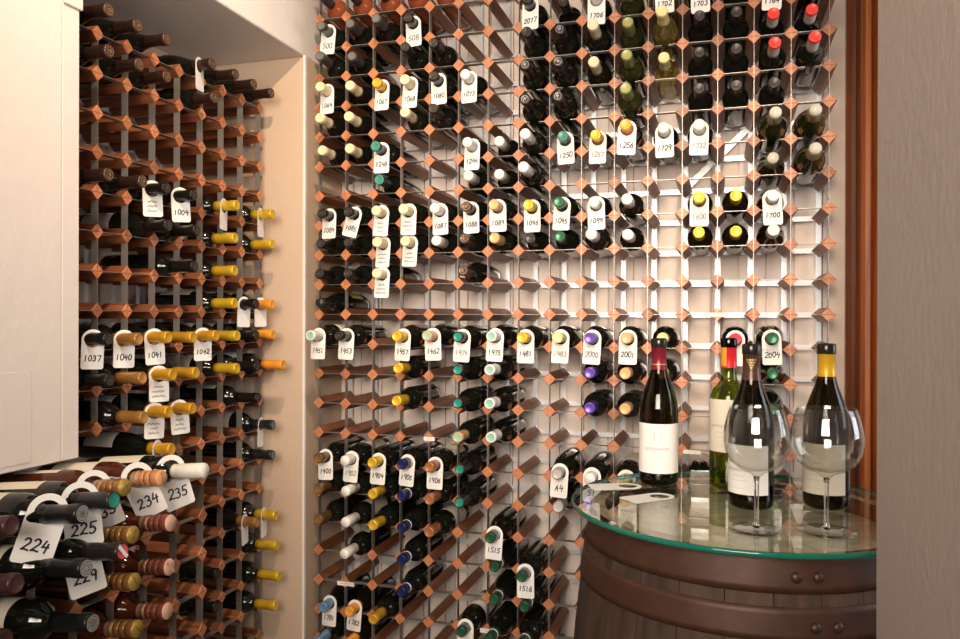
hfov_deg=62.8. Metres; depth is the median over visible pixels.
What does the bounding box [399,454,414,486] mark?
tag
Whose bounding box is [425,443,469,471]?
wine bottle
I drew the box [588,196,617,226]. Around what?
wine bottle
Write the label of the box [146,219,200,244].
wine bottle
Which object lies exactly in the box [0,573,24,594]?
wine bottle
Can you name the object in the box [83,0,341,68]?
ceiling
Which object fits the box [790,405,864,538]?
wine glass
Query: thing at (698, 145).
tag
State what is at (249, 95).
wine bottle
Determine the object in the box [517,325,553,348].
wine bottle
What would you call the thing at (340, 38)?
wine bottle
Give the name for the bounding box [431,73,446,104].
tag
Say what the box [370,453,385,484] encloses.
tag
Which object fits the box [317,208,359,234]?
wine bottle
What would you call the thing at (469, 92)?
tag
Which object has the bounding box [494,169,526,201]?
wine bottle
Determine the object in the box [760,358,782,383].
wine bottle
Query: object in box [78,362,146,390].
wine bottle
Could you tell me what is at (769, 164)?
wine bottle
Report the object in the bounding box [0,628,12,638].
wine bottle
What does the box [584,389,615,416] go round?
wine bottle
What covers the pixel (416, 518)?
wine bottle
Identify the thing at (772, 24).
wine bottle
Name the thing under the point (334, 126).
wine bottle
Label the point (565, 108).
wine bottle
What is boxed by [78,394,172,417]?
wine bottle
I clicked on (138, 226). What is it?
wine bottle
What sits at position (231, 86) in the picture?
wine bottle
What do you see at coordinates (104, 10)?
wine bottle
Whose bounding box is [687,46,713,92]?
wine bottle
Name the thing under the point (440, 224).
tag
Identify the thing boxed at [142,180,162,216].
tag
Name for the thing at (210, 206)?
wine bottle
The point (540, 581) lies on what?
wine bottle
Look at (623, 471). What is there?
tag
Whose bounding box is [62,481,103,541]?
tag
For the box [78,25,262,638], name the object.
wine rack
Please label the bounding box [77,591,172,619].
wine bottle
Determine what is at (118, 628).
wine bottle
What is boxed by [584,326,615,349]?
wine bottle
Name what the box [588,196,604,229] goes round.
tag
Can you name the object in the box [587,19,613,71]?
wine bottle
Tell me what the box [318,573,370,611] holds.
wine bottle
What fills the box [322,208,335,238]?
tag
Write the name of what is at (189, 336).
wine bottle
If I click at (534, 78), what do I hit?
wine bottle
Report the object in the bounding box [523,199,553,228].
wine bottle
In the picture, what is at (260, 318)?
tag
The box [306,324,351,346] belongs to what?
wine bottle
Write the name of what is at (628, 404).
wine bottle
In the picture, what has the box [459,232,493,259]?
wine bottle
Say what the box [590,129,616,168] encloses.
wine bottle
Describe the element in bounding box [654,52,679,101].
wine bottle
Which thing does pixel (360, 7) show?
wine bottle
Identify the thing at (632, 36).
wine bottle
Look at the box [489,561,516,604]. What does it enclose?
wine bottle
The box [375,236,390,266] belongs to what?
tag
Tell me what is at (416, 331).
wine bottle
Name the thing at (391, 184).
wine bottle
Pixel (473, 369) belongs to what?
wine bottle
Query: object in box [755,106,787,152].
wine bottle
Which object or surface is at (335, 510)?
wine bottle
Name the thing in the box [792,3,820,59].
wine bottle
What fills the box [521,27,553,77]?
wine bottle
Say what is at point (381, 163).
tag
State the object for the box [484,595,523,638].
wine bottle
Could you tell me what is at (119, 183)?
wine bottle
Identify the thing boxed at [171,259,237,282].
wine bottle
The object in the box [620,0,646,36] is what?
wine bottle
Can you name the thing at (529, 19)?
tag
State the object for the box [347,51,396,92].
wine bottle
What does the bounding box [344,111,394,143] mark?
wine bottle
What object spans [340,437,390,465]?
wine bottle
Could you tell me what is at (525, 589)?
tag
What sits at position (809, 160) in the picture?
wine bottle
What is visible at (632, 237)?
wine bottle
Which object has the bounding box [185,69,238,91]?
wine bottle
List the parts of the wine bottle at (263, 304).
bottle glass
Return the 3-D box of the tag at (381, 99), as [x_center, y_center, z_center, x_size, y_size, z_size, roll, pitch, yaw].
[-0.319,-0.731,2.561,0.054,0.102,0.008,0,0,23]
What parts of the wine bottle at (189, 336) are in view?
bottle glass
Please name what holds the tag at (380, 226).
attached to the wine bottle at (394, 214)
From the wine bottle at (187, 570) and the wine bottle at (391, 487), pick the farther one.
the wine bottle at (391, 487)
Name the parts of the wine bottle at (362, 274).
bottle glass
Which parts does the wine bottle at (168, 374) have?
bottle glass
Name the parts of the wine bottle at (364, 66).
bottle glass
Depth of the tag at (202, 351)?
2.32 m
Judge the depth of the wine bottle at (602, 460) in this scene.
2.36 m
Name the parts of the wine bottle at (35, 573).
bottle glass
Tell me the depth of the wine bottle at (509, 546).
2.50 m
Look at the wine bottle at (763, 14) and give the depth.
2.37 m
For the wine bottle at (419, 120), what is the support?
attached to the wine rack at (348, 428)
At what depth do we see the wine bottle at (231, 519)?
2.52 m
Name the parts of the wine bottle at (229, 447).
bottle glass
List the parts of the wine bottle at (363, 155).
bottle glass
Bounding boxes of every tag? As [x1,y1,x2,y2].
[10,493,66,562]
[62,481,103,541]
[64,537,106,599]
[77,470,125,526]
[80,329,103,368]
[113,330,134,367]
[121,462,167,515]
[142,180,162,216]
[144,328,164,364]
[144,402,163,438]
[149,366,168,401]
[152,440,161,454]
[157,455,194,511]
[170,400,189,434]
[171,187,190,221]
[194,328,211,360]
[195,57,203,91]
[220,198,227,230]
[237,297,249,326]
[241,514,247,545]
[254,297,266,326]
[257,417,263,446]
[258,208,263,236]
[261,507,266,537]
[311,328,325,358]
[318,449,332,479]
[320,24,335,53]
[320,84,333,113]
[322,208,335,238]
[322,595,336,626]
[338,328,353,359]
[342,207,361,237]
[343,451,358,482]
[346,600,361,631]
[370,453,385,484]
[373,205,388,235]
[374,80,388,110]
[374,142,388,172]
[374,267,389,297]
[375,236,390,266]
[394,328,410,360]
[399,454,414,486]
[401,204,416,234]
[402,77,417,107]
[402,235,417,266]
[406,16,421,46]
[425,328,440,360]
[427,457,442,489]
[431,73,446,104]
[433,203,447,234]
[453,329,470,361]
[457,619,473,638]
[461,71,476,103]
[463,202,478,233]
[464,139,479,169]
[485,526,502,560]
[486,328,503,361]
[489,199,506,231]
[517,329,533,362]
[517,564,533,598]
[522,0,538,28]
[524,200,539,232]
[550,463,568,497]
[551,329,568,363]
[552,197,570,229]
[557,132,574,164]
[582,330,600,364]
[582,467,600,501]
[587,0,604,23]
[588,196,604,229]
[588,483,641,489]
[589,131,606,163]
[617,121,636,154]
[617,470,635,482]
[618,330,636,364]
[619,493,673,502]
[655,0,673,12]
[655,124,673,157]
[689,121,708,154]
[690,192,708,226]
[691,0,709,13]
[726,330,744,365]
[762,0,781,10]
[762,190,782,224]
[762,329,781,364]
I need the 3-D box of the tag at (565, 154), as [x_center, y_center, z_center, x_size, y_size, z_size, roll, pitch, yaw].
[0.264,-0.527,2.417,0.056,0.102,0.008,0,0,18]
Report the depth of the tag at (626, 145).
2.26 m
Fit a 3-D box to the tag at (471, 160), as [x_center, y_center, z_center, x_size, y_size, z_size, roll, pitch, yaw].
[-0.025,-0.525,2.502,0.053,0.102,0.008,0,0,23]
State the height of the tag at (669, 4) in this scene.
0.102 m
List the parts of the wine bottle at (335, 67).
bottle glass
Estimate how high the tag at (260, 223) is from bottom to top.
0.098 m
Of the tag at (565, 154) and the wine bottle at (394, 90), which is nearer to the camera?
the tag at (565, 154)
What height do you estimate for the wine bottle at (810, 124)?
0.088 m
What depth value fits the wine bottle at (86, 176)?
1.91 m
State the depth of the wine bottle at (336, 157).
2.66 m
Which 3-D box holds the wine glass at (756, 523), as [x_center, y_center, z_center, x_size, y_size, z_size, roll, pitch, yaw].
[0.440,0.237,1.252,0.102,0.195,0.102,0,0,-38]
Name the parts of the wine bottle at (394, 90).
bottle glass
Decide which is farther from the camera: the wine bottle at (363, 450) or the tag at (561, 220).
the wine bottle at (363, 450)
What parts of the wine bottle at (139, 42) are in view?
bottle glass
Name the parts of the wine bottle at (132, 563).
bottle glass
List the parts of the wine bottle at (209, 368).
bottle glass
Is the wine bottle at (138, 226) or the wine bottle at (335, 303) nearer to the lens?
the wine bottle at (138, 226)
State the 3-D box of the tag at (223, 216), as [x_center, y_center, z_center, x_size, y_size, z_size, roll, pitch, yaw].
[-0.789,-0.324,2.423,0.001,0.099,0.055,0,0,6]
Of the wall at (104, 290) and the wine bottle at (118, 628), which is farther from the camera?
the wall at (104, 290)
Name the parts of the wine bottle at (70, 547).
bottle glass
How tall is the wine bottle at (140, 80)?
0.079 m
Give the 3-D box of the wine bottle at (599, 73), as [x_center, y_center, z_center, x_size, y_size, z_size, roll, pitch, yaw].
[0.377,-0.746,2.450,0.075,0.083,0.304,0,0,17]
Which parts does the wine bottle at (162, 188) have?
bottle glass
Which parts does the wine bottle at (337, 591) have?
bottle glass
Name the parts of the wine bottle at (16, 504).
bottle glass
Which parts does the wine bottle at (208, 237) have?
bottle glass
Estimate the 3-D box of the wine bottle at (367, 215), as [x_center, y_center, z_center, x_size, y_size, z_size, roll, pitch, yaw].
[-0.384,-0.345,2.690,0.075,0.077,0.304,0,0,17]
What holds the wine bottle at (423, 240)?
attached to the wine rack at (348, 428)
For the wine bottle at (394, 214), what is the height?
0.077 m
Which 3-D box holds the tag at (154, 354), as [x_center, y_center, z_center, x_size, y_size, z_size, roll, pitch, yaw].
[-0.878,0.074,2.126,0.054,0.099,0.001,0,0,-35]
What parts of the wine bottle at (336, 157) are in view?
bottle glass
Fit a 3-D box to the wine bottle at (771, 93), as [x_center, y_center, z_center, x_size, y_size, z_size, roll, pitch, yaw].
[0.854,-0.644,2.309,0.076,0.081,0.305,0,0,17]
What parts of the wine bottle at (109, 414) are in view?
bottle glass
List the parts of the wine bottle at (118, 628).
bottle glass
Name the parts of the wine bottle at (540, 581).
bottle glass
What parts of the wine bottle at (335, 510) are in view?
bottle glass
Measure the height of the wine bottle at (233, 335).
0.075 m
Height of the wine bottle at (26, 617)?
0.099 m
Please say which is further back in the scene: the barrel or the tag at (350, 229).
the tag at (350, 229)
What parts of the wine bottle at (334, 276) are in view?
bottle glass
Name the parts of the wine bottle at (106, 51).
bottle glass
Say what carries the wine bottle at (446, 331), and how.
attached to the wine rack at (348, 428)
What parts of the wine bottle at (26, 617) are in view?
bottle glass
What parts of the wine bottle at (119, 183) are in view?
bottle glass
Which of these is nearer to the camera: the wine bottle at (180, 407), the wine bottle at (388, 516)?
the wine bottle at (180, 407)
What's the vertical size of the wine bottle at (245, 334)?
0.075 m
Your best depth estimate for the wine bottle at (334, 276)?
2.65 m
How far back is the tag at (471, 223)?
2.49 m
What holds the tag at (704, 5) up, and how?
attached to the wine bottle at (708, 14)
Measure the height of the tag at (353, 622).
0.102 m
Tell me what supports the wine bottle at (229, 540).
attached to the wine rack at (204, 129)
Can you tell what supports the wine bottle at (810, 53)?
attached to the wine rack at (348, 428)
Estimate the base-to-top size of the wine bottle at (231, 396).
0.075 m
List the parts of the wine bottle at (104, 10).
bottle glass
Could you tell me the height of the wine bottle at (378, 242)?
0.078 m
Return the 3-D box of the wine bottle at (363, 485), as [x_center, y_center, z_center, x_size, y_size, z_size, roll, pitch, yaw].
[-0.391,0.556,2.680,0.077,0.076,0.303,0,0,18]
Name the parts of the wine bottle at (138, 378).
bottle glass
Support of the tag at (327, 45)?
attached to the wine bottle at (340, 38)
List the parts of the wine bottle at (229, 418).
bottle glass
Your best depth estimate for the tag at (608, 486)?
1.57 m
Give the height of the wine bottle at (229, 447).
0.075 m
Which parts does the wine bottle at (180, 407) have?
bottle glass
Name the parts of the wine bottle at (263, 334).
bottle glass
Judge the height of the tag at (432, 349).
0.102 m
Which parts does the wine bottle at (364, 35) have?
bottle glass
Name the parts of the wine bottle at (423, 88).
bottle glass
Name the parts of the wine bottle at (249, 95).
bottle glass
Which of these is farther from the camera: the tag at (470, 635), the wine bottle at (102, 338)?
the tag at (470, 635)
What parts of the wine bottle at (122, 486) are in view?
bottle glass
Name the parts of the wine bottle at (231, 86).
bottle glass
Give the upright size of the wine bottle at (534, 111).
0.081 m
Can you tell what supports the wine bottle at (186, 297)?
attached to the wine rack at (204, 129)
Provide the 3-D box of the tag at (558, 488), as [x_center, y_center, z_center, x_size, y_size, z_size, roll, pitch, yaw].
[0.237,0.481,2.350,0.056,0.102,0.008,0,0,20]
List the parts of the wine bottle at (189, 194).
bottle glass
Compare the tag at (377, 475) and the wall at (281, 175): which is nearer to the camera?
the tag at (377, 475)
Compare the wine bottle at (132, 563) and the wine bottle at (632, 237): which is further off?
the wine bottle at (632, 237)
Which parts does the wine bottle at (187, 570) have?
bottle glass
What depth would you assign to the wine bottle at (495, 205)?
2.47 m
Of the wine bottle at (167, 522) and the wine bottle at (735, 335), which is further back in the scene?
the wine bottle at (735, 335)
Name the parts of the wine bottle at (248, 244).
bottle glass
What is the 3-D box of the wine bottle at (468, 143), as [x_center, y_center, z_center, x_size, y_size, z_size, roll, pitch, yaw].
[0.004,-0.545,2.595,0.074,0.080,0.304,0,0,17]
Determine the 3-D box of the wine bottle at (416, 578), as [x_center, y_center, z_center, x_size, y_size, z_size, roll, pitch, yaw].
[-0.204,0.857,2.609,0.074,0.076,0.302,0,0,17]
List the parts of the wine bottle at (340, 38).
bottle glass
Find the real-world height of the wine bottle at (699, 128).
0.080 m
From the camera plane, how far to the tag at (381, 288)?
2.56 m
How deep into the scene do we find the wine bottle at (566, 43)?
2.42 m
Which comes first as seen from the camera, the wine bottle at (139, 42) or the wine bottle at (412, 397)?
the wine bottle at (139, 42)
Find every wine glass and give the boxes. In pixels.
[723,404,790,536]
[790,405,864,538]
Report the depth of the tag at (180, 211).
2.22 m
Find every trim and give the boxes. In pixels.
[0,371,30,467]
[302,55,306,638]
[844,0,877,501]
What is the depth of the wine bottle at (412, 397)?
2.52 m
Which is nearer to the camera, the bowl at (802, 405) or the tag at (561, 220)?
the bowl at (802, 405)
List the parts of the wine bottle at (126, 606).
bottle glass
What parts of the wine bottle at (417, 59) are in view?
bottle glass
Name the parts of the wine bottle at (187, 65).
bottle glass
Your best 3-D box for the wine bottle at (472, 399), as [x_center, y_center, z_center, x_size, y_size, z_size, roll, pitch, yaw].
[-0.024,0.256,2.512,0.075,0.078,0.303,0,0,17]
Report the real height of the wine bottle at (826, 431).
0.292 m
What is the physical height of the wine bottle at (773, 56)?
0.083 m
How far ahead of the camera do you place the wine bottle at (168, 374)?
2.11 m
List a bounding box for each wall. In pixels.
[0,0,82,473]
[25,47,195,618]
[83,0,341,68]
[203,57,341,638]
[341,0,844,638]
[876,0,959,638]
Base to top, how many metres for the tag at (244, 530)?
0.099 m
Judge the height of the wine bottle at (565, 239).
0.078 m
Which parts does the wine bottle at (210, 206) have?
bottle glass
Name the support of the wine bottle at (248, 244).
attached to the wine rack at (204, 129)
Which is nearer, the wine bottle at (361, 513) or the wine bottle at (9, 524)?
the wine bottle at (9, 524)
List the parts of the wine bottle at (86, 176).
bottle glass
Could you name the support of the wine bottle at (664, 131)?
attached to the wine rack at (348, 428)
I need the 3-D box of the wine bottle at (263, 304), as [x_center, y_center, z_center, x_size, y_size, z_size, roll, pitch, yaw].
[-0.833,-0.051,2.657,0.302,0.075,0.076,0,0,17]
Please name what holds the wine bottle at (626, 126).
attached to the wine rack at (348, 428)
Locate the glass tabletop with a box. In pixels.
[572,470,876,559]
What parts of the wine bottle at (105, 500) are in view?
bottle glass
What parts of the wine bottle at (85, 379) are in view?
bottle glass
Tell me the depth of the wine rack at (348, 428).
2.54 m
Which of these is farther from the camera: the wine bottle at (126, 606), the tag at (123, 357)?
the tag at (123, 357)
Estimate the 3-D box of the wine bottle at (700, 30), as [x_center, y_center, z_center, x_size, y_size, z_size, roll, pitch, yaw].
[0.662,-0.846,2.365,0.077,0.084,0.305,0,0,18]
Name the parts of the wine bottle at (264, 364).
bottle glass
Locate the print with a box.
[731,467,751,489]
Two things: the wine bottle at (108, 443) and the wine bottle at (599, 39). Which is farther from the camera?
the wine bottle at (599, 39)
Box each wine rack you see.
[0,477,206,638]
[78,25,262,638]
[313,0,836,638]
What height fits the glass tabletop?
0.009 m
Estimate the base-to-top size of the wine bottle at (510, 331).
0.081 m
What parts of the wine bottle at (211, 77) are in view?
bottle glass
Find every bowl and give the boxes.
[723,404,790,476]
[790,405,864,478]
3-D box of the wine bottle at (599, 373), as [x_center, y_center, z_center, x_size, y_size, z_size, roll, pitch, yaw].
[0.357,0.157,2.395,0.075,0.078,0.303,0,0,17]
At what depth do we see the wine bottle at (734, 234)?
2.29 m
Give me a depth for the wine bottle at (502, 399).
2.44 m
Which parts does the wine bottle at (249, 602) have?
bottle glass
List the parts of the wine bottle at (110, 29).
bottle glass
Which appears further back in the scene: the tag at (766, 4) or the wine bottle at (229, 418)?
the wine bottle at (229, 418)
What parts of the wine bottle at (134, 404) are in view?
bottle glass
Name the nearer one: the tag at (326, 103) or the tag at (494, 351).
the tag at (494, 351)
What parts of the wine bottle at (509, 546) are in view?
bottle glass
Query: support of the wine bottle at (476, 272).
attached to the wine rack at (348, 428)
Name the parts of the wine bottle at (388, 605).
bottle glass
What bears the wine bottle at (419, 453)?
attached to the wine rack at (348, 428)
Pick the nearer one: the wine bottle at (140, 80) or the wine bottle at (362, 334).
the wine bottle at (140, 80)
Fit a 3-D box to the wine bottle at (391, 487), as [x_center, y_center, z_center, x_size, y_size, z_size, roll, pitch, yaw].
[-0.297,0.556,2.641,0.074,0.076,0.302,0,0,17]
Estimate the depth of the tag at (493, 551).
2.39 m
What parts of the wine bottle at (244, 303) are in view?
bottle glass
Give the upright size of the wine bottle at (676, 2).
0.087 m
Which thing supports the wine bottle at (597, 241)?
attached to the wine rack at (348, 428)
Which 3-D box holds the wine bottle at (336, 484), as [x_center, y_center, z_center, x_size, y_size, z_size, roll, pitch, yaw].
[-0.484,0.556,2.712,0.075,0.076,0.302,0,0,17]
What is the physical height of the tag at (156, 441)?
0.099 m
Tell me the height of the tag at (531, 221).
0.102 m
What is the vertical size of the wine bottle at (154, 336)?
0.079 m
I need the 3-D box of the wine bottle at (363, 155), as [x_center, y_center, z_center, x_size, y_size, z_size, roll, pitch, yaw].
[-0.381,-0.548,2.699,0.078,0.083,0.303,0,0,17]
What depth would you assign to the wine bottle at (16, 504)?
1.47 m
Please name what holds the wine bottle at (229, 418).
attached to the wine rack at (204, 129)
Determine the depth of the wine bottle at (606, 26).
2.41 m
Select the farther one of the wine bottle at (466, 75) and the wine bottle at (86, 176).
the wine bottle at (466, 75)
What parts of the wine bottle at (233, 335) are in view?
bottle glass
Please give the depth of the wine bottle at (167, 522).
1.78 m
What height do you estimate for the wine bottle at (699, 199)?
0.078 m
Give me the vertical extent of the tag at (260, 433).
0.099 m
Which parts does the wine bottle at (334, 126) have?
bottle glass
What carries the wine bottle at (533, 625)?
attached to the wine rack at (348, 428)
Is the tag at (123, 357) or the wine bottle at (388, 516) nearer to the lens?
the tag at (123, 357)
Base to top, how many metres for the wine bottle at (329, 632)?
0.080 m
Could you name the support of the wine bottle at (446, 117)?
attached to the wine rack at (348, 428)
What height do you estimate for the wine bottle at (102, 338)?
0.079 m
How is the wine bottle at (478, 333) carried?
attached to the wine rack at (348, 428)
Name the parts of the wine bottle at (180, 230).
bottle glass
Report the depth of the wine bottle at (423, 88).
2.57 m
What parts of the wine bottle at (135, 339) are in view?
bottle glass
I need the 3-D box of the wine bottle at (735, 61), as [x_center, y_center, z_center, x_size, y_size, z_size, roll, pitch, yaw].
[0.757,-0.745,2.335,0.077,0.083,0.305,0,0,18]
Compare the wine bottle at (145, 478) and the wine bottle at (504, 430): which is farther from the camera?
the wine bottle at (504, 430)
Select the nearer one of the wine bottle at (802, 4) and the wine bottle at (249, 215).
the wine bottle at (802, 4)
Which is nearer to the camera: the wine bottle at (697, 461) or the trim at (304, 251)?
the wine bottle at (697, 461)
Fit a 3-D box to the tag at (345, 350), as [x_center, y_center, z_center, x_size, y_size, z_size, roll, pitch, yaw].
[-0.432,0.079,2.541,0.054,0.102,0.008,0,0,15]
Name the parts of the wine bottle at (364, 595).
bottle glass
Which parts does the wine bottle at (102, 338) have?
bottle glass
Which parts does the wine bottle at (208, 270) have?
bottle glass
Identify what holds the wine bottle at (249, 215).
attached to the wine rack at (204, 129)
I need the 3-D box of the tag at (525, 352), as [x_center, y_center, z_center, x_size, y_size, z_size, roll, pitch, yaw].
[0.137,0.080,2.354,0.053,0.102,0.008,0,0,20]
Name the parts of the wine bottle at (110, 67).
bottle glass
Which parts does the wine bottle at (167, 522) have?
bottle glass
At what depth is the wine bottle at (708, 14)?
2.38 m
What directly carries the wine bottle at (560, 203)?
attached to the wine rack at (348, 428)
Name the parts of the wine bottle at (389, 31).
bottle glass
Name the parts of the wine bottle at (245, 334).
bottle glass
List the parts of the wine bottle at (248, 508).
bottle glass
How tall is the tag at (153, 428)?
0.098 m
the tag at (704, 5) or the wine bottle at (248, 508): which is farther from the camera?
the wine bottle at (248, 508)
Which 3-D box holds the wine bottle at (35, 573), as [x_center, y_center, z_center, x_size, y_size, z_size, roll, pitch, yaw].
[-0.890,0.480,1.504,0.343,0.099,0.084,0,0,17]
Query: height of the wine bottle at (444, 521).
0.076 m
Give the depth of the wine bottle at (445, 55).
2.54 m
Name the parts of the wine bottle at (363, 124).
bottle glass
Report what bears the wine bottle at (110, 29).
attached to the wine rack at (204, 129)
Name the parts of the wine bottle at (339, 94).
bottle glass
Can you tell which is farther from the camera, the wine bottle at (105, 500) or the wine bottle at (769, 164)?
the wine bottle at (769, 164)
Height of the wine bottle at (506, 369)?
0.081 m
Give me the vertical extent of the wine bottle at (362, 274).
0.077 m
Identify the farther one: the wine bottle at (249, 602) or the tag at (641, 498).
the wine bottle at (249, 602)
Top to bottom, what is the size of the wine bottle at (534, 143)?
0.080 m
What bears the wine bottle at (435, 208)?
attached to the wine rack at (348, 428)
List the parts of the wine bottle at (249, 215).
bottle glass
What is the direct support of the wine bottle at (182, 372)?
attached to the wine rack at (204, 129)
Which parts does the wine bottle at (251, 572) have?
bottle glass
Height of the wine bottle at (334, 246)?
0.078 m
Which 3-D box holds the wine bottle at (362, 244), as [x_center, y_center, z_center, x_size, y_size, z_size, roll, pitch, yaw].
[-0.385,-0.245,2.690,0.074,0.077,0.304,0,0,17]
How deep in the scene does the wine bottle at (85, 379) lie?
1.91 m
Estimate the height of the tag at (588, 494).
0.102 m
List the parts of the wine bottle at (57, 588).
bottle glass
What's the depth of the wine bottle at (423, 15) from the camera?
2.63 m
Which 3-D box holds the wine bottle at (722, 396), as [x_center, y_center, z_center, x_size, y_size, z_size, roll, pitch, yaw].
[0.498,0.186,1.575,0.075,0.298,0.076,0,0,40]
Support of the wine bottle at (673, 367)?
attached to the wine rack at (348, 428)
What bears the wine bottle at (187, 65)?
attached to the wine rack at (204, 129)
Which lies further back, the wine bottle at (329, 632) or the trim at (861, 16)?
the wine bottle at (329, 632)
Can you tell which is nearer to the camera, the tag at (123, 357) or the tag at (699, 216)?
the tag at (123, 357)
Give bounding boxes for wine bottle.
[0,470,130,495]
[0,481,119,509]
[0,492,88,537]
[0,515,19,536]
[0,530,128,560]
[0,545,92,590]
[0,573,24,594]
[0,597,98,638]
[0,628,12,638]
[18,572,140,600]
[36,461,166,486]
[47,607,143,638]
[63,526,139,543]
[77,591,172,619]
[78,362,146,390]
[78,368,113,389]
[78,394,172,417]
[78,400,147,429]
[78,431,175,458]
[79,3,113,25]
[79,44,113,65]
[79,58,143,86]
[79,70,170,99]
[79,166,113,187]
[79,213,171,240]
[79,322,171,347]
[79,324,142,351]
[79,328,112,348]
[79,358,176,386]
[80,18,141,46]
[85,455,208,482]
[88,174,146,198]
[99,254,197,279]
[102,550,174,575]
[103,393,196,413]
[109,358,199,381]
[112,33,170,59]
[114,505,175,531]
[128,182,170,203]
[130,322,219,346]
[130,590,218,615]
[131,88,217,117]
[134,324,196,345]
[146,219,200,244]
[146,291,237,313]
[153,559,220,581]
[155,55,215,81]
[155,189,197,208]
[165,355,239,378]
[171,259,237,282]
[172,384,260,407]
[180,195,239,218]
[180,227,238,250]
[180,354,259,376]
[181,323,240,343]
[183,507,259,529]
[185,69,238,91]
[190,411,275,431]
[190,441,275,461]
[202,323,258,345]
[203,531,279,552]
[204,88,274,110]
[205,292,258,314]
[206,588,278,612]
[212,352,285,374]
[214,79,256,97]
[223,205,274,225]
[223,235,274,255]
[223,500,278,519]
[223,560,281,583]
[224,323,275,343]
[228,293,274,309]
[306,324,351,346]
[314,435,365,463]
[314,466,366,493]
[314,494,366,524]
[314,610,366,638]
[315,51,368,95]
[315,82,361,115]
[315,113,357,145]
[315,266,354,287]
[315,293,368,316]
[316,237,353,259]
[317,21,368,68]
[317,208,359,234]
[318,145,363,179]
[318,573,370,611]
[319,0,367,40]
[334,324,386,346]
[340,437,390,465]
[340,526,390,558]
[341,468,391,495]
[341,496,391,526]
[343,206,380,230]
[343,236,381,259]
[343,265,375,287]
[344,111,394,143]
[344,576,394,616]
[345,81,390,122]
[345,143,387,177]
[346,19,395,67]
[346,604,391,638]
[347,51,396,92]
[351,0,392,36]
[368,439,415,467]
[368,470,416,498]
[368,498,417,529]
[368,588,417,623]
[371,13,419,63]
[371,141,419,176]
[371,205,406,230]
[372,78,420,120]
[372,235,408,258]
[372,265,420,287]
[375,175,422,203]
[380,0,415,32]
[392,325,433,347]
[392,384,439,408]
[393,355,440,377]
[396,558,443,596]
[397,441,443,469]
[397,470,443,500]
[397,501,443,532]
[397,531,443,564]
[399,203,432,231]
[400,42,446,84]
[400,74,445,117]
[400,107,444,146]
[400,234,437,260]
[403,13,446,61]
[408,0,445,32]
[422,324,463,347]
[424,473,469,504]
[424,502,469,537]
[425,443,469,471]
[428,71,468,115]
[428,104,472,144]
[429,38,471,86]
[430,203,463,231]
[431,234,465,260]
[437,0,470,29]
[453,325,492,348]
[453,355,491,379]
[453,385,493,411]
[453,415,494,443]
[454,474,496,507]
[455,444,496,474]
[456,589,497,636]
[458,262,500,287]
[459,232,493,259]
[460,69,500,114]
[462,137,502,173]
[462,202,492,229]
[463,171,498,200]
[484,355,524,379]
[484,385,524,411]
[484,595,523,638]
[485,505,525,542]
[486,324,523,347]
[486,414,525,443]
[488,199,523,228]
[489,231,527,258]
[489,531,528,571]
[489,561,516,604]
[494,136,531,172]
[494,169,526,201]
[516,540,553,581]
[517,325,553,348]
[518,161,554,196]
[519,566,555,611]
[519,599,553,638]
[520,60,553,107]
[520,94,553,137]
[520,128,555,167]
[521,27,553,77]
[522,0,554,47]
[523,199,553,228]
[525,232,556,258]
[552,325,584,348]
[552,446,585,479]
[552,477,582,512]
[553,56,583,104]
[553,91,583,135]
[554,24,584,75]
[554,196,586,227]
[555,230,585,257]
[557,131,587,169]
[558,0,587,48]
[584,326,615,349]
[584,357,615,382]
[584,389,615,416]
[584,450,615,483]
[585,228,615,255]
[586,482,609,512]
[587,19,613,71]
[588,56,613,104]
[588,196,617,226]
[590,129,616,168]
[591,0,613,41]
[617,358,646,383]
[617,389,641,417]
[617,452,639,484]
[618,83,645,127]
[618,326,646,349]
[619,49,645,97]
[619,193,646,224]
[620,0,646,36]
[620,17,646,68]
[620,119,645,160]
[620,227,648,256]
[639,338,677,485]
[652,5,679,61]
[653,0,679,24]
[653,326,680,349]
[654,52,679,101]
[654,122,679,162]
[666,358,679,381]
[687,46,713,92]
[687,83,712,125]
[687,119,712,160]
[687,191,712,220]
[687,226,712,255]
[687,452,708,477]
[688,0,713,24]
[688,10,713,58]
[709,338,739,489]
[722,0,748,21]
[722,6,748,56]
[722,43,748,90]
[722,80,748,126]
[722,190,747,222]
[722,224,747,254]
[722,326,747,345]
[728,344,773,509]
[754,325,783,348]
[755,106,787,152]
[755,152,784,190]
[755,189,783,221]
[755,224,783,253]
[757,77,784,121]
[758,0,782,27]
[758,7,783,58]
[758,37,785,88]
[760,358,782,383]
[764,389,782,417]
[791,104,825,149]
[791,142,825,184]
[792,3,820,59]
[793,0,819,22]
[794,30,823,86]
[802,343,849,510]
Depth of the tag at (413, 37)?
2.55 m
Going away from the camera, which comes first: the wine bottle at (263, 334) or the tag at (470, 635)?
the tag at (470, 635)
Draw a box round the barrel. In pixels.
[574,478,876,638]
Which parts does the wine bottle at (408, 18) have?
bottle glass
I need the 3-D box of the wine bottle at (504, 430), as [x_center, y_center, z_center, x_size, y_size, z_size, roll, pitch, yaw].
[0.076,0.355,2.498,0.078,0.080,0.302,0,0,17]
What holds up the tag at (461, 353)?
attached to the wine bottle at (478, 333)
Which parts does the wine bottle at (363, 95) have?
bottle glass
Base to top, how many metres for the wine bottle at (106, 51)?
0.079 m
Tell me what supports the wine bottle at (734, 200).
attached to the wine rack at (348, 428)
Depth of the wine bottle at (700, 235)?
2.31 m
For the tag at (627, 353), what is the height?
0.102 m
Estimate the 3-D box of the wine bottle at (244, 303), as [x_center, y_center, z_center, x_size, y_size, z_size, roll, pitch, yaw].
[-0.856,-0.051,2.555,0.303,0.075,0.075,0,0,17]
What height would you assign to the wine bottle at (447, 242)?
0.078 m

